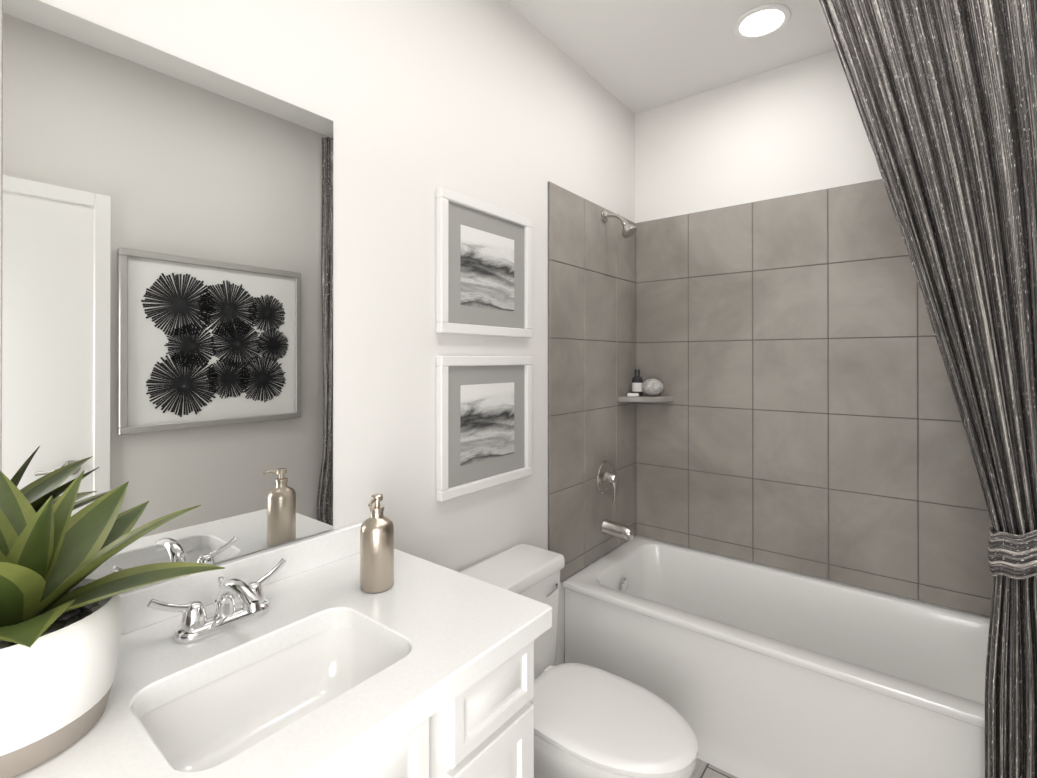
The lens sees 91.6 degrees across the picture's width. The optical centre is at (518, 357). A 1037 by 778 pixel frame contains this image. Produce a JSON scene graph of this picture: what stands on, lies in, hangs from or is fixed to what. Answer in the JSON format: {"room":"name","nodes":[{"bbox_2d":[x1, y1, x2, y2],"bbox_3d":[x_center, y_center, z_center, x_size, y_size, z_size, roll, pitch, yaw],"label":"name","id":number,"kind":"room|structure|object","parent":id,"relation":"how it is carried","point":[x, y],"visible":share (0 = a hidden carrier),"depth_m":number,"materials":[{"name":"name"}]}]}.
{"room":"bathroom","nodes":[
{"label":"bathroom","id":0,"kind":"room"},
{"bbox_2d":[0,0,634,665],"bbox_3d":[-0.317,0.051,1.569,0.120,2.673,3.090,0,0,38],"label":"wall","id":1,"kind":"structure","parent":0,"point":[502,104],"depth_m":1.48,"materials":[{"name":"white paint"}]},
{"bbox_2d":[0,0,333,578],"bbox_3d":[-0.650,-0.084,1.041,0.006,1.029,0.588,0,0,38],"label":"mirror","id":2,"kind":"object","parent":1,"relation":"attached to","point":[166,333],"visible":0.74,"depth_m":0.98,"materials":[{"name":"clear glass"}]},
{"bbox_2d":[436,356,531,501],"bbox_3d":[-0.101,0.216,1.720,0.026,0.445,0.462,0,0,38],"label":"picture","id":3,"kind":"object","parent":1,"relation":"attached to","point":[483,422],"visible":0.98,"depth_m":1.69,"materials":[{"name":"white"}]},
{"bbox_2d":[436,187,531,337],"bbox_3d":[-0.101,-0.299,1.722,0.026,0.445,0.462,0,0,38],"label":"picture","id":4,"kind":"object","parent":1,"relation":"attached to","point":[483,268],"visible":1,"depth_m":1.69,"materials":[{"name":"white"}]},
{"bbox_2d":[548,181,635,581],"bbox_3d":[0.369,0.109,2.333,0.010,1.633,0.800,0,0,38],"label":"wall tile","id":5,"kind":"structure","parent":1,"relation":"attached to","point":[591,321],"depth_m":2.25,"materials":[{"name":"grey tile"}]},
{"bbox_2d":[597,461,617,502],"bbox_3d":[0.431,0.573,2.346,0.069,0.177,0.152,0,0,38],"label":"tub valve","id":6,"kind":"object","parent":5,"relation":"attached to","point":[607,477],"visible":1,"depth_m":2.33,"materials":[{"name":"silver metal"}]},
{"bbox_2d":[601,519,633,539],"bbox_3d":[0.460,0.791,2.323,0.144,0.071,0.068,0,0,38],"label":"tub spout","id":7,"kind":"object","parent":5,"relation":"attached to","point":[616,529],"visible":1,"depth_m":2.30,"materials":[{"name":"silver metal"}]},
{"bbox_2d":[601,210,636,237],"bbox_3d":[0.467,-0.622,2.321,0.162,0.146,0.072,0,0,38],"label":"shower head","id":8,"kind":"object","parent":5,"relation":"attached to","point":[628,230],"visible":1,"depth_m":2.30},
{"bbox_2d":[618,395,672,401],"bbox_3d":[0.631,0.203,2.495,0.200,0.025,0.200,0,0,38],"label":"corner shelf","id":9,"kind":"object","parent":1,"relation":"attached to","point":[648,398],"visible":0.94,"depth_m":2.45,"materials":[{"name":"stone"}]},
{"bbox_2d":[627,393,638,396],"bbox_3d":[0.564,0.182,2.484,0.056,0.016,0.036,0,0,13],"label":"soap bar","id":10,"kind":"object","parent":9,"relation":"on","point":[632,394],"visible":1,"depth_m":2.47,"materials":[{"name":"white"}]},
{"bbox_2d":[632,369,642,395],"bbox_3d":[0.600,0.123,2.545,0.055,0.133,0.055,0,0,38],"label":"shampoo bottle","id":11,"kind":"object","parent":9,"relation":"on","point":[637,381],"visible":0.94,"depth_m":2.52,"materials":[{"name":"grey plastic"}]},
{"bbox_2d":[642,379,663,395],"bbox_3d":[0.670,0.146,2.515,0.106,0.087,0.105,0,0,38],"label":"sponge","id":12,"kind":"object","parent":9,"relation":"on","point":[651,387],"visible":1,"depth_m":2.48,"materials":[{"name":"white plastic"}]},
{"bbox_2d":[504,0,835,113],"bbox_3d":[0.327,-1.347,1.065,1.760,0.120,3.090,0,0,38],"label":"ceiling","id":13,"kind":"structure","parent":0,"point":[636,56],"depth_m":2.05,"materials":[{"name":"white paint"}]},
{"bbox_2d":[733,3,790,38],"bbox_3d":[0.927,-1.279,1.923,0.200,0.009,0.200,0,0,38],"label":"recessed light","id":14,"kind":"object","parent":13,"relation":"in","point":[761,21],"visible":1,"depth_m":1.92,"materials":[{"name":"white paint"}]},
{"bbox_2d":[819,0,1036,777],"bbox_3d":[1.027,0.035,1.262,0.670,2.642,0.220,0,0,38],"label":"shower curtain","id":15,"kind":"object","parent":13,"relation":"hanging from","point":[944,93],"visible":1,"depth_m":1.21,"materials":[{"name":"fabric"}]},
{"bbox_2d":[691,758,736,777],"bbox_3d":[0.327,1.446,1.057,1.760,0.120,3.090,0,0,38],"label":"floor","id":16,"kind":"structure","parent":0,"point":[702,769],"depth_m":1.69,"materials":[{"name":"grey tile"}]},
{"bbox_2d":[12,521,551,777],"bbox_3d":[-0.437,0.909,0.847,0.575,0.953,0.912,0,0,38],"label":"bathroom vanity","id":17,"kind":"object","parent":16,"relation":"on","point":[325,666],"visible":0.9,"depth_m":0.89,"materials":[{"name":"white stone"}]},
{"bbox_2d":[0,470,224,777],"bbox_3d":[-0.646,0.328,0.632,0.400,0.353,0.439,0,0,38],"label":"potted plant","id":18,"kind":"object","parent":17,"relation":"on","point":[61,621],"visible":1,"depth_m":0.66,"materials":[{"name":"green plant"}]},
{"bbox_2d":[147,558,285,643],"bbox_3d":[-0.519,0.457,0.928,0.160,0.097,0.244,0,0,38],"label":"faucet","id":19,"kind":"object","parent":17,"relation":"on","point":[198,622],"visible":1,"depth_m":0.92,"materials":[{"name":"silver metal"}]},
{"bbox_2d":[360,493,393,592],"bbox_3d":[-0.314,0.404,1.115,0.072,0.204,0.076,0,0,38],"label":"soap dispenser","id":20,"kind":"object","parent":17,"relation":"on","point":[377,551],"visible":1,"depth_m":1.09,"materials":[{"name":"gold metal"}]},
{"bbox_2d":[460,544,697,777],"bbox_3d":[0.166,1.034,1.491,0.713,0.707,0.410,0,0,38],"label":"toilet","id":21,"kind":"object","parent":16,"relation":"on","point":[591,722],"visible":0.71,"depth_m":1.41,"materials":[{"name":"white ceramic"}]},
{"bbox_2d":[562,536,989,777],"bbox_3d":[0.992,1.159,1.901,1.514,0.460,0.697,0,0,38],"label":"bathtub","id":22,"kind":"object","parent":16,"relation":"on","point":[744,669],"visible":0.85,"depth_m":1.80,"materials":[{"name":"white ceramic"}]},
{"bbox_2d":[635,49,989,617],"bbox_3d":[1.246,0.053,2.228,1.520,2.673,0.120,0,0,38],"label":"wall","id":23,"kind":"structure","parent":0,"point":[795,128],"depth_m":2.29,"materials":[{"name":"white paint"}]},
{"bbox_2d":[636,179,992,616],"bbox_3d":[1.206,0.109,2.176,1.500,1.633,0.010,0,0,38],"label":"wall tile","id":24,"kind":"structure","parent":23,"relation":"attached to","point":[807,420],"depth_m":2.15,"materials":[{"name":"grey tile"}]}
]}

